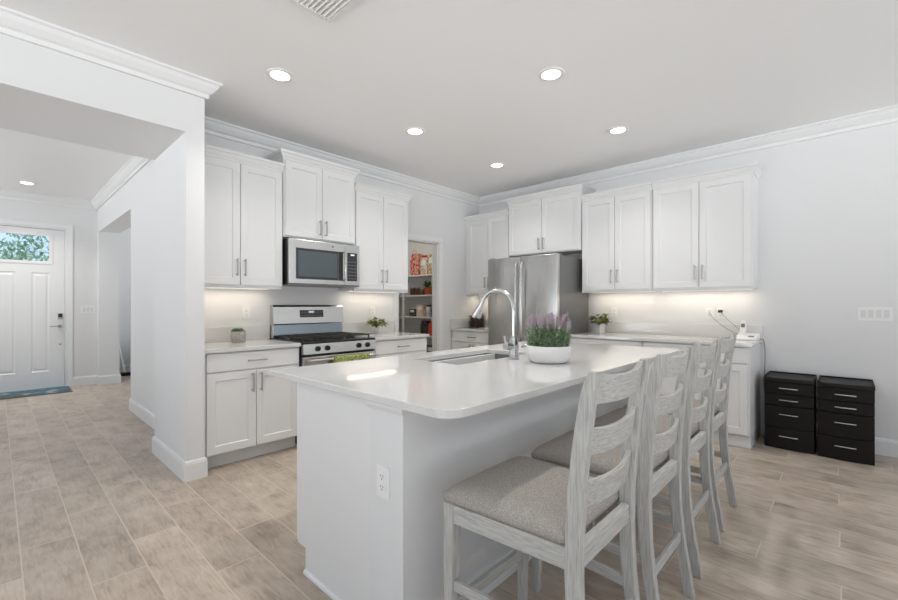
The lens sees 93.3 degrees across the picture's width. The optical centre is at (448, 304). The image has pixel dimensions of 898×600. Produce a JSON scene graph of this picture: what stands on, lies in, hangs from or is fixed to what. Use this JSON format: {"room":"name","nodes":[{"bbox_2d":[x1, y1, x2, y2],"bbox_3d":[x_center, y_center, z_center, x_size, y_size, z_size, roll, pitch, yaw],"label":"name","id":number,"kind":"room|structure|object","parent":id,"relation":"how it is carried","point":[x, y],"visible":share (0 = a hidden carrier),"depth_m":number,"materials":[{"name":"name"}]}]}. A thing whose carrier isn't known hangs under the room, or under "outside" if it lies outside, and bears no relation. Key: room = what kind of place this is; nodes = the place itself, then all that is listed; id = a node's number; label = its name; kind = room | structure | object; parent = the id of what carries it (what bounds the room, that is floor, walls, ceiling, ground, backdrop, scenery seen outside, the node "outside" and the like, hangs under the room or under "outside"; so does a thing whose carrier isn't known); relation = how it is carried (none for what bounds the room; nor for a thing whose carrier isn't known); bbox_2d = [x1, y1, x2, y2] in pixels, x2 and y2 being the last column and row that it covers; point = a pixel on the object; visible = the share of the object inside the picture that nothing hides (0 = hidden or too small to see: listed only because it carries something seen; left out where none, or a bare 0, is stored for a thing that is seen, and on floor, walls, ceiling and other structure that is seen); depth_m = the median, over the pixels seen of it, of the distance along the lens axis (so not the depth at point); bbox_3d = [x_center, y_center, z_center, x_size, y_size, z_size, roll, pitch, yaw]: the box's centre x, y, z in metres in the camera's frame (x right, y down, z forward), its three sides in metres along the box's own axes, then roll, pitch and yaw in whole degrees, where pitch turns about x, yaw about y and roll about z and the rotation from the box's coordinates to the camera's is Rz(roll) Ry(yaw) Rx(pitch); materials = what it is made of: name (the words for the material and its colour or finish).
{"room":"kitchen","nodes":[
{"label":"kitchen","id":0,"kind":"room"},
{"bbox_2d":[0,198,96,376],"bbox_3d":[-6.997,-0.182,5.336,0.150,2.865,4.230,0,0,43],"label":"wall","id":1,"kind":"structure","parent":0,"point":[83,221],"depth_m":6.59,"materials":[{"name":"white paint"}]},
{"bbox_2d":[0,225,64,392],"bbox_3d":[-6.156,0.055,6.137,0.113,2.360,0.880,0,0,43],"label":"door","id":2,"kind":"structure","parent":1,"relation":"in","point":[32,260],"depth_m":6.21,"materials":[{"name":"white wood"}]},
{"bbox_2d":[0,218,72,386],"bbox_3d":[-6.198,0.015,6.177,0.168,2.470,1.070,0,0,43],"label":"trim","id":3,"kind":"structure","parent":1,"relation":"attached to","point":[7,222],"depth_m":6.47,"materials":[{"name":"white"}]},
{"bbox_2d":[81,306,94,312],"bbox_3d":[-5.661,0.070,6.647,0.010,0.116,0.164,0,0,43],"label":"light switch","id":4,"kind":"object","parent":1,"relation":"attached to","point":[84,309],"visible":1,"depth_m":6.65,"materials":[{"name":"white plastic"}]},
{"bbox_2d":[73,364,130,385],"bbox_3d":[-4.857,1.180,8.175,1.236,0.140,3.700,0,0,43],"label":"baseboard","id":5,"kind":"structure","parent":1,"relation":"attached to","point":[116,378],"depth_m":6.68,"materials":[{"name":"white wood"}]},
{"bbox_2d":[0,33,204,460],"bbox_3d":[-3.993,-0.182,1.367,0.870,2.865,5.540,0,0,43],"label":"wall","id":6,"kind":"structure","parent":0,"point":[45,92],"depth_m":3.02,"materials":[{"name":"white paint"}]},
{"bbox_2d":[0,156,151,209],"bbox_3d":[-5.895,-1.559,3.188,4.395,0.112,5.600,0,0,43],"label":"trim","id":7,"kind":"structure","parent":6,"relation":"attached to","point":[134,164],"depth_m":6.01,"materials":[{"name":"white wood"}]},
{"bbox_2d":[0,5,222,101],"bbox_3d":[-3.788,-1.559,1.238,0.577,0.112,5.632,0,0,43],"label":"trim","id":8,"kind":"structure","parent":6,"relation":"attached to","point":[13,23],"depth_m":2.62,"materials":[{"name":"white wood"}]},
{"bbox_2d":[120,227,130,364],"bbox_3d":[-4.959,-0.182,9.044,0.100,2.865,3.970,0,0,43],"label":"wall","id":9,"kind":"structure","parent":0,"point":[125,236],"depth_m":7.86,"materials":[{"name":"white paint"}]},
{"bbox_2d":[97,160,154,413],"bbox_3d":[-4.284,-0.182,5.693,5.465,2.865,0.260,0,0,43],"label":"wall","id":10,"kind":"structure","parent":0,"point":[133,205],"depth_m":4.96,"materials":[{"name":"white paint"}]},
{"bbox_2d":[129,398,207,482],"bbox_3d":[-2.780,1.180,4.096,0.276,0.140,2.882,0,0,-42],"label":"baseboard","id":11,"kind":"structure","parent":10,"relation":"attached to","point":[186,471],"depth_m":3.19,"materials":[{"name":"white wood"}]},
{"bbox_2d":[155,133,478,439],"bbox_3d":[-1.020,-0.182,5.043,0.190,2.865,4.130,0,0,43],"label":"wall","id":12,"kind":"structure","parent":0,"point":[429,215],"depth_m":4.85,"materials":[{"name":"white paint"}]},
{"bbox_2d":[205,326,269,342],"bbox_3d":[-2.000,0.265,3.840,0.020,0.130,0.750,0,0,43],"label":"backsplash","id":13,"kind":"structure","parent":12,"relation":"attached to","point":[217,334],"depth_m":3.84,"materials":[{"name":"white stone"}]},
{"bbox_2d":[205,144,284,289],"bbox_3d":[-1.882,-0.717,3.712,0.368,1.150,0.756,0,0,43],"label":"upper cabinet","id":14,"kind":"object","parent":12,"relation":"attached to","point":[243,192],"visible":0.86,"depth_m":3.62,"materials":[{"name":"white paint"}]},
{"bbox_2d":[242,307,249,318],"bbox_3d":[-1.893,0.075,3.963,0.009,0.116,0.072,0,0,43],"label":"wall outlet","id":15,"kind":"object","parent":12,"relation":"attached to","point":[245,310],"visible":1,"depth_m":3.96,"materials":[{"name":"white plastic"}]},
{"bbox_2d":[264,148,359,244],"bbox_3d":[-1.354,-1.026,4.269,0.378,0.792,0.856,0,0,43],"label":"upper cabinet","id":16,"kind":"object","parent":12,"relation":"attached to","point":[318,194],"visible":0.93,"depth_m":4.12,"materials":[{"name":"white paint"}]},
{"bbox_2d":[282,238,358,287],"bbox_3d":[-1.323,-0.399,4.250,0.447,0.427,0.762,0,0,43],"label":"microwave","id":17,"kind":"object","parent":16,"relation":"attached to","point":[305,263],"visible":0.99,"depth_m":4.07,"materials":[{"name":"silver metal"}]},
{"bbox_2d":[342,321,393,332],"bbox_3d":[-0.946,0.265,4.967,0.020,0.130,0.763,0,0,43],"label":"backsplash","id":18,"kind":"structure","parent":12,"relation":"attached to","point":[357,327],"depth_m":4.91,"materials":[{"name":"white tile"}]},
{"bbox_2d":[370,306,374,315],"bbox_3d":[-0.903,0.075,5.022,0.009,0.116,0.072,0,0,43],"label":"wall outlet","id":19,"kind":"object","parent":12,"relation":"attached to","point":[372,308],"visible":1,"depth_m":5.01,"materials":[{"name":"white plastic"}]},
{"bbox_2d":[338,182,412,292],"bbox_3d":[-0.821,-0.717,4.845,0.368,1.150,0.789,0,0,43],"label":"upper cabinet","id":20,"kind":"object","parent":12,"relation":"attached to","point":[380,214],"visible":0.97,"depth_m":4.70,"materials":[{"name":"white paint"}]},
{"bbox_2d":[394,233,442,351],"bbox_3d":[-0.424,0.168,5.608,0.128,2.165,0.860,0,0,43],"label":"trim","id":21,"kind":"structure","parent":12,"relation":"attached to","point":[437,246],"depth_m":5.84,"materials":[{"name":"white wood"}]},
{"bbox_2d":[451,318,469,327],"bbox_3d":[0.248,0.265,6.242,0.020,0.130,0.644,0,0,43],"label":"backsplash","id":22,"kind":"structure","parent":12,"relation":"attached to","point":[455,323],"depth_m":6.14,"materials":[{"name":"white stone"}]},
{"bbox_2d":[399,242,431,344],"bbox_3d":[-0.920,-0.182,6.579,1.765,2.865,2.050,0,0,43],"label":"wall","id":23,"kind":"structure","parent":0,"point":[411,325],"depth_m":7.49,"materials":[{"name":"white paint"}]},
{"bbox_3d":[-0.398,0.506,7.068,1.640,0.022,0.319,0,0,43],"label":"shelf","id":24,"kind":"object","parent":23,"relation":"attached to","visible":0},
{"bbox_2d":[420,319,430,333],"bbox_3d":[-0.380,0.361,6.943,0.172,0.267,0.120,0,0,43],"label":"pouch","id":25,"kind":"object","parent":24,"relation":"on","point":[424,324],"visible":0.63,"depth_m":6.89,"materials":[{"name":"black plastic"}]},
{"bbox_2d":[428,322,431,335],"bbox_3d":[-0.255,0.372,6.819,0.156,0.245,0.110,0,0,43],"label":"pouch","id":26,"kind":"object","parent":24,"relation":"on","point":[430,323],"visible":0.38,"depth_m":6.80,"materials":[{"name":"red plastic"}]},
{"bbox_3d":[-0.398,0.861,7.068,1.640,0.022,0.319,0,0,43],"label":"shelf","id":27,"kind":"object","parent":23,"relation":"attached to","visible":0},
{"bbox_2d":[426,345,431,351],"bbox_3d":[-0.228,0.750,6.869,0.220,0.200,0.201,0,0,43],"label":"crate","id":28,"kind":"object","parent":27,"relation":"on","point":[429,347],"visible":0.12,"depth_m":6.81,"materials":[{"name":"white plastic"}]},
{"bbox_2d":[0,0,897,200],"bbox_3d":[-1.740,-1.665,1.800,15.000,0.100,10.250,0,0,43],"label":"ceiling","id":29,"kind":"structure","parent":0,"point":[681,75],"depth_m":2.95,"materials":[{"name":"white paint"}]},
{"bbox_2d":[17,181,35,184],"bbox_3d":[-5.577,-1.611,5.602,0.184,0.008,0.184,0,0,43],"label":"recessed light","id":30,"kind":"object","parent":29,"relation":"in","point":[21,182],"visible":1,"depth_m":5.59,"materials":[{"name":"white plastic"}]},
{"bbox_2d":[266,68,293,81],"bbox_3d":[-1.186,-1.611,2.977,0.184,0.008,0.184,0,0,43],"label":"recessed light","id":31,"kind":"object","parent":29,"relation":"in","point":[277,74],"visible":1,"depth_m":2.97,"materials":[{"name":"white plastic"}]},
{"bbox_2d":[288,0,356,22],"bbox_3d":[-0.671,-1.607,2.196,0.310,0.014,0.310,0,0,43],"label":"ceiling vent","id":32,"kind":"object","parent":29,"relation":"in","point":[327,10],"visible":1,"depth_m":2.28,"materials":[{"name":"white plastic"}]},
{"bbox_2d":[405,127,424,134],"bbox_3d":[-0.315,-1.611,3.935,0.184,0.008,0.184,0,0,43],"label":"recessed light","id":33,"kind":"object","parent":29,"relation":"in","point":[411,130],"visible":1,"depth_m":3.93,"materials":[{"name":"white plastic"}]},
{"bbox_2d":[489,162,504,167],"bbox_3d":[0.554,-1.611,4.891,0.184,0.008,0.184,0,0,43],"label":"recessed light","id":34,"kind":"object","parent":29,"relation":"in","point":[496,164],"visible":1,"depth_m":4.89,"materials":[{"name":"white plastic"}]},
{"bbox_2d":[538,67,564,80],"bbox_3d":[0.714,-1.611,2.964,0.184,0.008,0.184,0,0,43],"label":"recessed light","id":35,"kind":"object","parent":29,"relation":"in","point":[550,73],"visible":1,"depth_m":2.96,"materials":[{"name":"white plastic"}]},
{"bbox_2d":[607,126,628,133],"bbox_3d":[1.560,-1.611,3.913,0.184,0.008,0.184,0,0,43],"label":"recessed light","id":36,"kind":"object","parent":29,"relation":"in","point":[618,129],"visible":1,"depth_m":3.91,"materials":[{"name":"white plastic"}]},
{"bbox_2d":[0,375,897,599],"bbox_3d":[-1.740,1.300,1.800,15.000,0.100,10.250,0,0,43],"label":"floor","id":37,"kind":"structure","parent":0,"point":[88,510],"depth_m":2.40,"materials":[{"name":"beige tile"}]},
{"bbox_2d":[0,386,72,399],"bbox_3d":[-5.970,1.244,5.943,0.560,0.012,1.000,0,0,43],"label":"door mat","id":38,"kind":"object","parent":37,"relation":"on","point":[44,391],"visible":1,"depth_m":6.00,"materials":[{"name":"blue fabric"}]},
{"bbox_2d":[120,348,130,375],"bbox_3d":[-5.802,0.894,7.561,0.328,0.712,0.160,0,0,33],"label":"stick vacuum","id":39,"kind":"object","parent":37,"relation":"on","point":[124,373],"visible":0.62,"depth_m":7.50,"materials":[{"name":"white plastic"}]},
{"bbox_2d":[205,347,298,467],"bbox_3d":[-1.766,0.805,3.616,0.666,0.889,0.755,0,0,43],"label":"base cabinet","id":40,"kind":"object","parent":37,"relation":"on","point":[250,412],"visible":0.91,"depth_m":3.38,"materials":[{"name":"white paint"}]},
{"bbox_2d":[205,326,300,353],"bbox_3d":[-1.780,0.280,3.619,0.644,0.160,0.771,0,0,43],"label":"countertop","id":41,"kind":"structure","parent":40,"relation":"on","point":[217,339],"depth_m":3.73,"materials":[{"name":"white stone"}]},
{"bbox_2d":[230,328,246,342],"bbox_3d":[-1.859,0.268,3.743,0.130,0.125,0.130,0,0,43],"label":"succulent pot","id":42,"kind":"object","parent":41,"relation":"on","point":[238,335],"visible":1,"depth_m":3.70,"materials":[{"name":"white ceramic"}]},
{"bbox_2d":[270,305,376,443],"bbox_3d":[-1.214,0.625,4.158,0.721,1.250,0.778,0,0,43],"label":"gas range","id":43,"kind":"object","parent":37,"relation":"on","point":[318,329],"visible":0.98,"depth_m":4.14,"materials":[{"name":"silver metal"}]},
{"bbox_2d":[270,336,374,344],"bbox_3d":[-1.238,0.338,4.180,0.650,0.025,0.778,0,0,43],"label":"cooktop","id":44,"kind":"object","parent":43,"relation":"in","point":[341,340],"depth_m":3.99,"materials":[{"name":"black metal"}]},
{"bbox_2d":[333,353,369,362],"bbox_3d":[-0.910,0.608,3.974,0.046,0.285,0.386,0,0,43],"label":"kitchen towel","id":45,"kind":"object","parent":43,"relation":"hanging from","point":[353,357],"visible":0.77,"depth_m":3.95,"materials":[{"name":"green fabric"}]},
{"bbox_2d":[374,337,426,357],"bbox_3d":[-0.713,0.805,4.741,0.666,0.889,0.748,0,0,43],"label":"base cabinet","id":46,"kind":"object","parent":37,"relation":"on","point":[395,347],"visible":0.24,"depth_m":4.52,"materials":[{"name":"white paint"}]},
{"bbox_2d":[342,321,428,340],"bbox_3d":[-0.718,0.280,4.754,0.644,0.160,0.763,0,0,43],"label":"countertop","id":47,"kind":"structure","parent":46,"relation":"on","point":[388,333],"depth_m":4.81,"materials":[{"name":"white stone"}]},
{"bbox_2d":[363,317,387,333],"bbox_3d":[-0.813,0.233,4.825,0.311,0.193,0.292,0,0,43],"label":"leafy plant","id":48,"kind":"object","parent":47,"relation":"on","point":[374,323],"visible":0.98,"depth_m":4.79,"materials":[{"name":"green plant"}]},
{"bbox_2d":[402,293,403,331],"bbox_3d":[-0.773,0.150,7.194,0.040,2.200,0.012,0,0,43],"label":"upright","id":49,"kind":"object","parent":37,"relation":"on","point":[402,293],"visible":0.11,"depth_m":7.19,"materials":[{"name":"white wood"}]},
{"bbox_2d":[297,354,632,599],"bbox_3d":[0.373,0.805,2.669,0.844,0.889,2.473,0,0,43],"label":"kitchen island","id":50,"kind":"object","parent":37,"relation":"on","point":[359,544],"visible":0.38,"depth_m":1.73,"materials":[{"name":"white paint"}]},
{"bbox_2d":[377,464,389,499],"bbox_3d":[-0.246,0.655,1.570,0.072,0.116,0.009,0,0,43],"label":"wall outlet","id":51,"kind":"object","parent":50,"relation":"attached to","point":[383,473],"visible":1,"depth_m":1.56,"materials":[{"name":"white plastic"}]},
{"bbox_2d":[379,472,384,481],"bbox_3d":[-0.247,0.635,1.568,0.033,0.033,0.003,0,0,43],"label":"receptacle","id":52,"kind":"object","parent":51,"relation":"attached to","point":[381,474],"depth_m":1.57,"materials":[{"name":"grey plastic"}]},
{"bbox_2d":[379,483,384,491],"bbox_3d":[-0.247,0.674,1.568,0.033,0.033,0.003,0,0,43],"label":"receptacle","id":53,"kind":"object","parent":51,"relation":"attached to","point":[381,485],"depth_m":1.57,"materials":[{"name":"grey plastic"}]},
{"bbox_2d":[270,341,679,418],"bbox_3d":[0.414,0.345,2.654,1.248,0.030,2.538,0,0,43],"label":"island countertop","id":54,"kind":"structure","parent":50,"relation":"on","point":[413,383],"depth_m":1.99,"materials":[{"name":"white stone"}]},
{"bbox_2d":[431,353,508,361],"bbox_3d":[0.171,0.456,2.757,0.435,0.188,0.820,0,0,43],"label":"sink","id":55,"kind":"object","parent":54,"relation":"in","point":[497,356],"visible":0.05,"depth_m":3.08,"materials":[{"name":"silver metal"}]},
{"bbox_2d":[472,288,518,359],"bbox_3d":[0.276,0.112,2.672,0.360,0.436,0.104,0,0,43],"label":"faucet","id":56,"kind":"object","parent":54,"relation":"on","point":[512,345],"visible":1,"depth_m":2.58,"materials":[{"name":"silver metal"}]},
{"bbox_2d":[522,312,571,363],"bbox_3d":[0.582,0.184,2.454,0.292,0.292,0.283,0,0,-23],"label":"planter","id":57,"kind":"object","parent":54,"relation":"on","point":[547,344],"visible":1,"depth_m":2.38,"materials":[{"name":"white ceramic"}]},
{"bbox_2d":[452,330,487,348],"bbox_3d":[0.522,0.805,5.968,0.795,0.889,0.666,0,0,43],"label":"base cabinet","id":58,"kind":"object","parent":37,"relation":"on","point":[460,339],"visible":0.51,"depth_m":5.80,"materials":[{"name":"white paint"}]},
{"bbox_2d":[451,318,487,331],"bbox_3d":[0.534,0.280,5.974,0.804,0.160,0.644,0,0,43],"label":"countertop","id":59,"kind":"structure","parent":58,"relation":"on","point":[456,324],"depth_m":6.06,"materials":[{"name":"white stone"}]},
{"bbox_2d":[469,313,484,327],"bbox_3d":[0.404,0.202,6.194,0.197,0.254,0.239,0,0,43],"label":"wire basket","id":60,"kind":"object","parent":59,"relation":"on","point":[474,323],"visible":0.56,"depth_m":6.14,"materials":[{"name":"metal"}]},
{"bbox_2d":[488,253,587,344],"bbox_3d":[1.084,0.335,5.258,0.963,1.830,0.840,0,0,43],"label":"refrigerator","id":61,"kind":"object","parent":37,"relation":"on","point":[552,282],"visible":0.54,"depth_m":4.96,"materials":[{"name":"grey metal"}]},
{"bbox_2d":[442,358,649,599],"bbox_3d":[0.337,0.714,1.444,0.553,1.072,0.480,0,0,43],"label":"counter stool","id":62,"kind":"object","parent":37,"relation":"on","point":[542,510],"visible":1,"depth_m":1.33,"materials":[{"name":"grey wood"}]},
{"bbox_2d":[442,456,618,544],"bbox_3d":[0.299,0.640,1.480,0.449,0.064,0.476,0,0,43],"label":"cushion","id":63,"kind":"object","parent":62,"relation":"on","point":[524,496],"depth_m":1.37,"materials":[{"name":"fabric"}]},
{"bbox_2d":[570,337,642,346],"bbox_3d":[1.842,0.805,4.733,0.792,0.889,0.666,0,0,43],"label":"base cabinet","id":64,"kind":"object","parent":37,"relation":"on","point":[573,339],"visible":0.05,"depth_m":4.49,"materials":[{"name":"white paint"}]},
{"bbox_2d":[531,346,695,599],"bbox_3d":[0.720,0.714,1.853,0.553,1.072,0.480,0,0,43],"label":"counter stool","id":65,"kind":"object","parent":37,"relation":"on","point":[653,452],"visible":0.71,"depth_m":1.68,"materials":[{"name":"grey wood"}]},
{"bbox_2d":[531,430,668,483],"bbox_3d":[0.682,0.640,1.889,0.449,0.064,0.476,0,0,43],"label":"cushion","id":66,"kind":"object","parent":65,"relation":"on","point":[557,451],"depth_m":1.78,"materials":[{"name":"fabric"}]},
{"bbox_2d":[587,339,720,578],"bbox_3d":[1.097,0.714,2.268,0.553,1.072,0.480,0,0,43],"label":"counter stool","id":67,"kind":"object","parent":37,"relation":"on","point":[696,436],"visible":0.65,"depth_m":2.09,"materials":[{"name":"grey wood"}]},
{"bbox_2d":[594,408,698,435],"bbox_3d":[1.059,0.640,2.303,0.449,0.064,0.476,0,0,43],"label":"cushion","id":68,"kind":"object","parent":67,"relation":"on","point":[663,422],"depth_m":2.26,"materials":[{"name":"fabric"}]},
{"bbox_2d":[623,333,737,530],"bbox_3d":[1.460,0.714,2.673,0.553,1.072,0.480,0,0,43],"label":"counter stool","id":69,"kind":"object","parent":37,"relation":"on","point":[718,416],"visible":0.48,"depth_m":2.54,"materials":[{"name":"grey wood"}]},
{"bbox_2d":[623,394,717,414],"bbox_3d":[1.422,0.640,2.708,0.449,0.064,0.476,0,0,43],"label":"cushion","id":70,"kind":"object","parent":69,"relation":"on","point":[696,402],"depth_m":2.65,"materials":[{"name":"fabric"}]},
{"bbox_2d":[643,341,759,448],"bbox_3d":[2.458,0.805,4.157,0.887,0.889,0.666,0,0,43],"label":"base cabinet","id":71,"kind":"object","parent":37,"relation":"on","point":[744,385],"visible":0.22,"depth_m":3.74,"materials":[{"name":"white paint"}]},
{"bbox_2d":[571,322,762,346],"bbox_3d":[2.181,0.280,4.433,1.708,0.160,0.644,0,0,43],"label":"countertop","id":72,"kind":"structure","parent":71,"relation":"on","point":[704,334],"depth_m":4.45,"materials":[{"name":"white stone"}]},
{"bbox_2d":[586,313,612,333],"bbox_3d":[1.756,0.213,4.939,0.329,0.233,0.327,0,0,43],"label":"leafy plant","id":73,"kind":"object","parent":72,"relation":"on","point":[599,324],"visible":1,"depth_m":4.90,"materials":[{"name":"green plant"}]},
{"bbox_2d":[709,313,759,340],"bbox_3d":[2.755,0.199,4.148,0.152,0.261,0.465,0,0,-34],"label":"telephone","id":74,"kind":"object","parent":72,"relation":"on","point":[742,335],"visible":0.98,"depth_m":4.05,"materials":[{"name":"white plastic"}]},
{"bbox_2d":[762,338,765,392],"bbox_3d":[2.979,0.590,4.018,0.103,0.547,0.046,0,0,-25],"label":"hanging cord","id":75,"kind":"object","parent":74,"relation":"hanging from","point":[762,338],"visible":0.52,"depth_m":4.03,"materials":[{"name":"grey plastic"}]},
{"bbox_2d":[764,371,816,453],"bbox_3d":[3.034,0.936,3.768,0.341,0.627,0.391,0,0,43],"label":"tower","id":76,"kind":"object","parent":37,"relation":"on","point":[790,398],"visible":1,"depth_m":3.64,"materials":[{"name":"black painted wood"},{"name":"metal"}]},
{"bbox_2d":[817,375,874,465],"bbox_3d":[3.288,0.936,3.517,0.341,0.627,0.391,0,0,43],"label":"drawer unit","id":77,"kind":"object","parent":37,"relation":"on","point":[846,405],"visible":1,"depth_m":3.39,"materials":[{"name":"black painted wood"},{"name":"metal"}]},
{"bbox_2d":[526,344,570,363],"bbox_3d":[0.577,0.281,2.457,0.254,0.098,0.254,0,0,43],"label":"bowl","id":78,"kind":"object","parent":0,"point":[537,353],"depth_m":2.36,"materials":[{"name":"white ceramic"}]},
{"bbox_2d":[479,122,897,439],"bbox_3d":[3.763,-0.182,3.498,9.285,2.865,0.150,0,0,43],"label":"wall","id":79,"kind":"structure","parent":0,"point":[828,205],"depth_m":3.81,"materials":[{"name":"white paint"}]},
{"bbox_2d":[399,295,431,296],"bbox_3d":[-0.398,-0.154,7.069,1.640,0.022,0.319,0,0,43],"label":"shelf","id":80,"kind":"object","parent":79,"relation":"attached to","point":[399,295],"visible":0.31,"depth_m":7.13,"materials":[{"name":"white wood"}]},
{"bbox_2d":[410,287,414,294],"bbox_3d":[-0.605,-0.235,7.154,0.100,0.140,0.100,0,0,43],"label":"spice jar","id":81,"kind":"object","parent":80,"relation":"on","point":[412,289],"visible":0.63,"depth_m":7.11,"materials":[{"name":"brown glass"}]},
{"bbox_2d":[415,287,419,294],"bbox_3d":[-0.521,-0.230,7.075,0.100,0.130,0.100,0,0,43],"label":"spice jar","id":82,"kind":"object","parent":80,"relation":"on","point":[417,289],"visible":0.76,"depth_m":7.03,"materials":[{"name":"brown glass"}]},
{"bbox_2d":[419,288,424,294],"bbox_3d":[-0.437,-0.220,6.997,0.100,0.110,0.100,0,0,43],"label":"spice jar","id":83,"kind":"object","parent":80,"relation":"on","point":[421,291],"visible":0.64,"depth_m":6.96,"materials":[{"name":"brown glass"}]},
{"bbox_2d":[423,281,431,294],"bbox_3d":[-0.323,-0.283,6.905,0.192,0.236,0.194,0,0,43],"label":"herb pot","id":84,"kind":"object","parent":80,"relation":"on","point":[428,290],"visible":0.95,"depth_m":6.86,"materials":[{"name":"orange ceramic"}]},
{"bbox_2d":[399,315,431,317],"bbox_3d":[-0.398,0.201,7.069,1.640,0.022,0.319,0,0,43],"label":"shelf","id":85,"kind":"object","parent":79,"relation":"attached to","point":[399,315],"visible":0.27,"depth_m":7.04,"materials":[{"name":"white wood"}]},
{"bbox_2d":[409,309,415,315],"bbox_3d":[-0.584,0.128,7.133,0.150,0.125,0.101,0,0,43],"label":"box","id":86,"kind":"object","parent":85,"relation":"on","point":[412,312],"visible":0.66,"depth_m":7.09,"materials":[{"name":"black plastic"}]},
{"bbox_2d":[416,305,425,316],"bbox_3d":[-0.449,0.095,7.007,0.165,0.190,0.101,0,0,43],"label":"tin","id":87,"kind":"object","parent":85,"relation":"on","point":[420,309],"visible":0.82,"depth_m":6.95,"materials":[{"name":"beige metal"}]},
{"bbox_2d":[426,305,431,316],"bbox_3d":[-0.328,0.095,6.894,0.100,0.190,0.100,0,0,43],"label":"striped canister","id":88,"kind":"object","parent":85,"relation":"on","point":[428,307],"visible":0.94,"depth_m":6.85,"materials":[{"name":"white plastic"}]},
{"bbox_2d":[408,274,431,278],"bbox_3d":[-0.398,-0.481,7.069,1.640,0.022,0.319,0,0,43],"label":"shelf","id":89,"kind":"object","parent":79,"relation":"attached to","point":[425,275],"visible":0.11,"depth_m":6.99,"materials":[{"name":"white wood"}]},
{"bbox_2d":[410,253,423,275],"bbox_3d":[-0.533,-0.697,7.093,0.242,0.410,0.130,0,0,43],"label":"gift bag","id":90,"kind":"object","parent":89,"relation":"on","point":[415,258],"visible":0.79,"depth_m":7.04,"materials":[{"name":"red paper"}]},
{"bbox_2d":[420,257,427,274],"bbox_3d":[-0.383,-0.632,6.938,0.155,0.280,0.091,0,0,43],"label":"carton","id":91,"kind":"object","parent":89,"relation":"on","point":[423,261],"visible":0.68,"depth_m":6.90,"materials":[{"name":"beige cardboard"}]},
{"bbox_2d":[428,254,431,273],"bbox_3d":[-0.259,-0.652,6.822,0.155,0.320,0.091,0,0,43],"label":"carton","id":92,"kind":"object","parent":89,"relation":"on","point":[429,255],"visible":0.41,"depth_m":6.80,"materials":[{"name":"beige cardboard"}]},
{"bbox_2d":[484,318,487,326],"bbox_3d":[0.755,0.265,6.195,0.783,0.130,0.020,0,0,43],"label":"backsplash","id":93,"kind":"structure","parent":79,"relation":"attached to","point":[486,319],"depth_m":6.36,"materials":[{"name":"white tile"}]},
{"bbox_2d":[464,209,509,294],"bbox_3d":[0.620,-0.717,6.083,0.783,1.150,0.368,0,0,43],"label":"upper cabinet","id":94,"kind":"object","parent":79,"relation":"attached to","point":[487,234],"visible":0.67,"depth_m":6.02,"materials":[{"name":"white paint"}]},
{"bbox_2d":[504,183,595,256],"bbox_3d":[1.273,-1.036,5.452,1.109,0.772,0.398,0,0,43],"label":"upper cabinet","id":95,"kind":"object","parent":79,"relation":"attached to","point":[548,221],"visible":0.94,"depth_m":5.28,"materials":[{"name":"white paint"}]},
{"bbox_2d":[205,104,897,206],"bbox_3d":[2.414,-1.559,1.918,9.095,0.112,4.000,0,0,43],"label":"trim","id":96,"kind":"structure","parent":79,"relation":"attached to","point":[885,115],"depth_m":4.33,"materials":[{"name":"white wood"}]},
{"bbox_2d":[611,307,616,316],"bbox_3d":[1.972,0.085,5.064,0.072,0.116,0.009,0,0,43],"label":"wall outlet","id":97,"kind":"object","parent":79,"relation":"attached to","point":[613,309],"visible":1,"depth_m":5.06,"materials":[{"name":"white plastic"}]},
{"bbox_2d":[580,182,652,292],"bbox_3d":[1.948,-0.717,4.841,0.787,1.150,0.368,0,0,43],"label":"upper cabinet","id":98,"kind":"object","parent":79,"relation":"attached to","point":[617,224],"visible":0.98,"depth_m":4.71,"materials":[{"name":"white paint"}]},
{"bbox_2d":[592,322,762,338],"bbox_3d":[2.394,0.265,4.660,1.708,0.130,0.020,0,0,43],"label":"backsplash","id":99,"kind":"structure","parent":79,"relation":"attached to","point":[702,330],"depth_m":4.57,"materials":[{"name":"white stone"}]},
{"bbox_2d":[651,162,763,291],"bbox_3d":[2.570,-0.717,4.258,0.910,1.150,0.368,0,0,43],"label":"upper cabinet","id":100,"kind":"object","parent":79,"relation":"attached to","point":[705,224],"visible":1,"depth_m":4.12,"materials":[{"name":"white paint"}]},
{"bbox_2d":[705,308,713,318],"bbox_3d":[2.695,0.085,4.387,0.072,0.116,0.010,0,0,43],"label":"phone jack","id":101,"kind":"object","parent":79,"relation":"attached to","point":[707,310],"visible":0.93,"depth_m":4.39,"materials":[{"name":"white plastic"}]},
{"bbox_2d":[717,308,724,318],"bbox_3d":[2.768,0.085,4.319,0.072,0.116,0.009,0,0,43],"label":"wall outlet","id":102,"kind":"object","parent":79,"relation":"attached to","point":[719,315],"visible":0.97,"depth_m":4.32,"materials":[{"name":"white plastic"}]},
{"bbox_2d":[764,420,897,457],"bbox_3d":[5.061,1.180,2.170,5.575,0.140,0.016,0,0,43],"label":"baseboard","id":103,"kind":"structure","parent":79,"relation":"attached to","point":[885,447],"depth_m":3.51,"materials":[{"name":"white wood"}]},
{"bbox_2d":[857,307,892,320],"bbox_3d":[3.576,0.077,3.563,0.207,0.112,0.010,0,0,43],"label":"light switch","id":104,"kind":"object","parent":79,"relation":"attached to","point":[863,313],"visible":1,"depth_m":3.56,"materials":[{"name":"white plastic"}]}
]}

